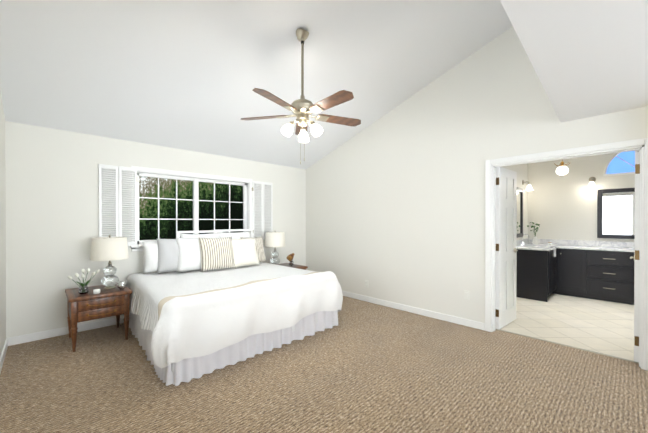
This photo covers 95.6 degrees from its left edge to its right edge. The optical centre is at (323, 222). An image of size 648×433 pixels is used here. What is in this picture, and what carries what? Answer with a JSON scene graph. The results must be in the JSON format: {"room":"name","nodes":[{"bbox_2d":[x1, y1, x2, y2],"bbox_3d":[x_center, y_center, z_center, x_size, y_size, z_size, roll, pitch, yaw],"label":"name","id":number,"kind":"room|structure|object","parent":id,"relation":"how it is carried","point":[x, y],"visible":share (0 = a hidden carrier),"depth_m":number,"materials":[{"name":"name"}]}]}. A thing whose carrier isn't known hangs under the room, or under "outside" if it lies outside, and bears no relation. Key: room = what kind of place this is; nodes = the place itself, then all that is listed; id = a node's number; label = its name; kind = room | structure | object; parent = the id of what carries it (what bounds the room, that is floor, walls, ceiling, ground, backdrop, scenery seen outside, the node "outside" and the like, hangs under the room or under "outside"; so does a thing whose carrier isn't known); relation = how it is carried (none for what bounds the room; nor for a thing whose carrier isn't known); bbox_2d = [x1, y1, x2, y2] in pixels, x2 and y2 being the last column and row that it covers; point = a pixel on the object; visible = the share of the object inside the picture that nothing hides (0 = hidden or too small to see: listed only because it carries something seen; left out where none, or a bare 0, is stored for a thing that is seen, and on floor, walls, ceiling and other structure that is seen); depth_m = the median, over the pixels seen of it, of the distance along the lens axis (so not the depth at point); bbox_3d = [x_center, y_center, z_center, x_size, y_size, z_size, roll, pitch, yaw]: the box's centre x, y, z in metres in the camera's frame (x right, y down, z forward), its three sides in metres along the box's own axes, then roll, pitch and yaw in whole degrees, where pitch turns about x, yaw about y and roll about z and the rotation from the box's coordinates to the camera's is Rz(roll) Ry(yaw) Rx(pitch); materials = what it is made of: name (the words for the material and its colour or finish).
{"room":"bedroom","nodes":[
{"label":"bedroom","id":0,"kind":"room"},
{"bbox_2d":[0,91,5,356],"bbox_3d":[-0.504,-0.625,0.013,0.140,3.950,8.640,0,0,-44],"label":"wall","id":1,"kind":"structure","parent":0,"point":[2,240],"depth_m":2.94,"materials":[{"name":"white paint"}]},
{"bbox_2d":[0,337,9,372],"bbox_3d":[-0.497,1.304,0.126,0.016,0.090,8.500,0,0,-44],"label":"baseboard","id":2,"kind":"structure","parent":1,"relation":"attached to","point":[7,343],"depth_m":2.89,"materials":[{"name":"white wood"}]},
{"bbox_2d":[5,121,305,337],"bbox_3d":[-1.961,-0.645,4.701,4.530,3.950,0.140,0,0,-44],"label":"wall","id":3,"kind":"structure","parent":0,"point":[52,204],"depth_m":3.53,"materials":[{"name":"white paint"}]},
{"bbox_2d":[10,316,123,345],"bbox_3d":[-1.896,1.285,4.663,4.220,0.090,0.016,0,0,-44],"label":"baseboard","id":4,"kind":"structure","parent":3,"relation":"attached to","point":[20,339],"depth_m":3.47,"materials":[{"name":"white"}]},
{"bbox_2d":[98,164,138,245],"bbox_3d":[-2.698,-0.219,3.872,0.432,1.055,0.030,0,0,-44],"label":"window shutter","id":5,"kind":"object","parent":3,"relation":"attached to","point":[119,206],"visible":0.77,"depth_m":3.85,"materials":[{"name":"white wood"}]},
{"bbox_2d":[130,166,251,251],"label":"window","id":6,"kind":"structure","parent":3,"relation":"in","point":[197,178],"depth_m":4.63,"materials":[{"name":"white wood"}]},
{"bbox_2d":[252,181,272,239],"bbox_3d":[-1.129,-0.225,5.378,0.430,1.055,0.030,0,0,-44],"label":"window shutter","id":7,"kind":"object","parent":3,"relation":"attached to","point":[263,224],"visible":0.83,"depth_m":5.37,"materials":[{"name":"white wood"}]},
{"bbox_2d":[0,0,647,168],"bbox_3d":[1.031,-1.904,1.579,4.530,1.703,8.780,0,0,-44],"label":"ceiling","id":8,"kind":"structure","parent":0,"point":[190,75],"depth_m":2.98,"materials":[{"name":"white paint"}]},
{"bbox_2d":[241,29,360,163],"bbox_3d":[-0.179,-1.241,2.853,1.264,1.326,1.220,0,0,-44],"label":"ceiling fan","id":9,"kind":"object","parent":8,"relation":"hanging from","point":[302,109],"visible":1,"depth_m":2.84,"materials":[{"name":"brown wood"}]},
{"bbox_2d":[0,296,647,432],"bbox_3d":[1.031,1.393,1.592,4.530,0.100,8.780,0,0,-44],"label":"floor carpet","id":10,"kind":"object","parent":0,"point":[365,367],"visible":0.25,"depth_m":2.41,"materials":[{"name":"brown carpet"}]},
{"bbox_2d":[65,235,131,351],"bbox_3d":[-2.602,0.739,3.407,0.576,1.192,0.627,0,0,-44],"label":"nightstand","id":11,"kind":"object","parent":10,"relation":"on","point":[109,296],"visible":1,"depth_m":3.31,"materials":[{"name":"brown wood"}]},
{"bbox_2d":[93,289,99,293],"bbox_3d":[-2.493,0.751,3.225,0.064,0.045,0.064,0,0,-44],"label":"cup","id":12,"kind":"object","parent":11,"relation":"on","point":[96,291],"depth_m":3.20,"materials":[{"name":"white ceramic"}]},
{"bbox_2d":[90,235,128,288],"bbox_3d":[-2.544,0.458,3.494,0.372,0.630,0.372,0,0,-44],"label":"lamp","id":13,"kind":"object","parent":11,"relation":"on","point":[109,248],"depth_m":3.41,"materials":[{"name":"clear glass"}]},
{"bbox_2d":[126,229,342,385],"bbox_3d":[-1.196,0.722,3.795,2.133,1.224,2.288,0,0,45],"label":"bed","id":14,"kind":"object","parent":10,"relation":"on","point":[202,304],"visible":1,"depth_m":3.13,"materials":[{"name":"white fabric"}]},
{"bbox_2d":[126,262,342,367],"bbox_3d":[-1.196,0.900,3.796,2.133,0.572,2.288,0,0,45],"label":"duvet","id":15,"kind":"object","parent":14,"relation":"on","point":[187,316],"depth_m":3.00,"materials":[{"name":"white fabric"}]},
{"bbox_2d":[231,237,259,267],"bbox_3d":[-1.224,0.445,4.495,0.203,0.430,0.506,0,0,45],"label":"pillow","id":16,"kind":"object","parent":14,"relation":"on","point":[243,251],"depth_m":4.44,"materials":[{"name":"white fabric"}]},
{"bbox_2d":[265,231,307,269],"bbox_3d":[-0.710,0.732,5.241,0.566,1.192,0.653,0,0,-44],"label":"nightstand","id":17,"kind":"object","parent":10,"relation":"on","point":[275,239],"visible":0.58,"depth_m":5.17,"materials":[{"name":"brown wood"}]},
{"bbox_2d":[265,231,284,264],"bbox_3d":[-0.877,0.450,5.274,0.372,0.630,0.372,0,0,-44],"label":"lamp","id":18,"kind":"object","parent":17,"relation":"on","point":[275,239],"depth_m":5.15,"materials":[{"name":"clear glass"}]},
{"bbox_2d":[495,329,638,363],"bbox_3d":[2.583,1.333,3.242,0.035,0.006,1.270,0,0,-44],"label":"threshold strip","id":19,"kind":"object","parent":10,"relation":"on","point":[570,346],"depth_m":3.16,"materials":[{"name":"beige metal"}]},
{"bbox_2d":[306,26,647,322],"bbox_3d":[2.663,-0.638,3.053,0.140,3.950,8.640,0,0,-44],"label":"wall","id":20,"kind":"structure","parent":0,"point":[395,204],"depth_m":4.09,"materials":[{"name":"white paint"}]},
{"bbox_2d":[342,291,484,330],"bbox_3d":[0.820,1.285,4.872,0.013,0.090,3.395,0,0,-44],"label":"baseboard","id":21,"kind":"structure","parent":20,"relation":"attached to","point":[466,322],"depth_m":4.26,"materials":[{"name":"white wood"}]},
{"bbox_2d":[464,290,469,299],"bbox_3d":[1.847,0.934,3.802,0.009,0.115,0.070,0,0,-44],"label":"electrical outlet","id":22,"kind":"object","parent":20,"relation":"attached to","point":[466,295],"visible":1,"depth_m":3.80,"materials":[{"name":"white plastic"}]},
{"bbox_2d":[495,167,517,328],"bbox_3d":[2.390,0.312,3.830,0.652,2.020,0.124,0,0,-44],"label":"door leaf","id":23,"kind":"structure","parent":20,"relation":"in","point":[506,235],"depth_m":3.79,"materials":[{"name":"white wood"}]},
{"bbox_2d":[485,138,647,370],"bbox_3d":[2.535,0.281,3.191,0.172,2.110,1.390,0,0,-44],"label":"door frame","id":24,"kind":"structure","parent":20,"relation":"attached to","point":[641,145],"depth_m":3.02,"materials":[{"name":"white wood"}]},
{"bbox_2d":[630,150,639,361],"bbox_3d":[3.197,0.315,2.990,0.655,2.020,0.120,0,0,-44],"label":"door leaf","id":25,"kind":"structure","parent":20,"relation":"in","point":[636,256],"depth_m":2.80,"materials":[{"name":"white wood"}]},
{"bbox_2d":[502,164,527,239],"bbox_3d":[3.120,-0.222,5.171,3.450,3.100,0.140,0,0,-44],"label":"wall","id":26,"kind":"structure","parent":0,"point":[521,170],"depth_m":6.01,"materials":[{"name":"white paint"}]},
{"bbox_2d":[517,187,522,237],"bbox_3d":[3.700,-0.199,5.607,0.670,0.950,0.030,0,0,-44],"label":"mirror","id":27,"kind":"object","parent":26,"relation":"attached to","point":[519,212],"visible":0.44,"depth_m":5.70,"materials":[{"name":"black mirror"}]},
{"bbox_2d":[517,239,527,244],"bbox_3d":[3.842,0.381,5.749,1.270,0.100,0.022,0,0,-44],"label":"backsplash","id":28,"kind":"structure","parent":26,"relation":"attached to","point":[525,242],"depth_m":5.80,"materials":[{"name":"white stone"}]},
{"bbox_2d":[522,180,532,190],"bbox_3d":[4.061,-0.755,5.857,0.116,0.220,0.168,0,0,-44],"label":"sconce","id":29,"kind":"object","parent":26,"relation":"attached to","point":[529,187],"visible":1,"depth_m":5.82,"materials":[{"name":"white glass"}]},
{"bbox_2d":[500,0,572,121],"bbox_3d":[1.059,-1.932,1.549,4.530,1.750,0.252,0,0,-44],"label":"wall","id":30,"kind":"structure","parent":0,"point":[522,17],"depth_m":1.80,"materials":[{"name":"white paint"}]},
{"bbox_2d":[500,293,633,360],"bbox_3d":[4.249,1.383,4.002,3.450,0.100,3.400,0,0,-44],"label":"floor","id":31,"kind":"structure","parent":0,"point":[602,326],"depth_m":3.90,"materials":[{"name":"beige tile"}]},
{"bbox_2d":[516,249,633,304],"bbox_3d":[4.670,0.900,4.917,1.287,0.860,2.373,0,0,-44],"label":"bathroom vanity","id":32,"kind":"object","parent":31,"relation":"on","point":[596,270],"depth_m":5.07,"materials":[{"name":"black wood"}]},
{"bbox_2d":[517,245,555,252],"bbox_3d":[4.041,0.448,5.556,1.307,0.037,0.577,0,0,-44],"label":"countertop","id":33,"kind":"structure","parent":32,"relation":"on","point":[547,248],"depth_m":5.19,"materials":[{"name":"white stone"}]},
{"bbox_2d":[520,234,544,246],"bbox_3d":[3.861,0.318,5.434,0.400,0.229,0.378,0,0,-44],"label":"sink faucet","id":34,"kind":"object","parent":33,"relation":"on","point":[521,242],"depth_m":5.48,"materials":[{"name":"metal"}]},
{"bbox_2d":[527,221,539,244],"bbox_3d":[4.136,0.196,5.813,0.186,0.470,0.204,0,0,-44],"label":"flower vase","id":35,"kind":"object","parent":33,"relation":"on","point":[535,241],"depth_m":5.80,"materials":[{"name":"green ceramic"}]},
{"bbox_2d":[536,246,555,256],"bbox_3d":[3.925,0.511,5.223,0.200,0.168,0.290,0,0,-44],"label":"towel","id":36,"kind":"object","parent":32,"relation":"hanging from","point":[553,248],"depth_m":5.15,"materials":[{"name":"white fabric"}]},
{"bbox_2d":[556,245,633,252],"bbox_3d":[5.127,0.452,4.951,0.577,0.034,1.800,0,0,-44],"label":"countertop","id":37,"kind":"structure","parent":32,"relation":"on","point":[557,246],"depth_m":5.30,"materials":[{"name":"white stone"}]},
{"bbox_2d":[528,153,634,241],"bbox_3d":[5.443,-0.222,5.141,0.140,3.100,3.120,0,0,-44],"label":"wall","id":38,"kind":"structure","parent":0,"point":[562,207],"depth_m":5.72,"materials":[{"name":"white paint"}]},
{"bbox_2d":[528,237,633,248],"bbox_3d":[5.134,0.383,5.345,0.022,0.100,2.340,0,0,-44],"label":"backsplash","id":39,"kind":"structure","parent":38,"relation":"attached to","point":[615,245],"depth_m":5.55,"materials":[{"name":"white stone"}]},
{"bbox_2d":[588,177,595,187],"bbox_3d":[4.950,-0.753,5.428,0.168,0.220,0.116,0,0,-44],"label":"sconce","id":40,"kind":"object","parent":38,"relation":"attached to","point":[591,183],"visible":1,"depth_m":5.40,"materials":[{"name":"white glass"}]},
{"bbox_2d":[597,188,634,238],"bbox_3d":[5.325,-0.167,5.139,0.030,0.890,0.800,0,0,-44],"label":"mirror","id":41,"kind":"object","parent":38,"relation":"attached to","point":[615,213],"visible":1,"depth_m":5.25,"materials":[{"name":"black mirror"}]},
{"bbox_2d":[603,151,634,175],"bbox_3d":[5.438,-1.104,5.021,0.036,0.506,0.960,0,0,-44],"label":"window","id":42,"kind":"structure","parent":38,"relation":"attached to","point":[621,163],"depth_m":5.21,"materials":[{"name":"white"}]},
{"bbox_3d":[4.249,-1.692,3.989,3.450,0.150,3.400,0,0,-44],"label":"ceiling","id":43,"kind":"structure","parent":0,"visible":0},
{"bbox_2d":[554,159,569,174],"bbox_3d":[3.785,-1.190,4.669,0.215,0.860,0.187,0,0,-44],"label":"pendant light","id":44,"kind":"object","parent":43,"relation":"hanging from","point":[562,169],"visible":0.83,"depth_m":4.63,"materials":[{"name":"white glass"}]}
]}

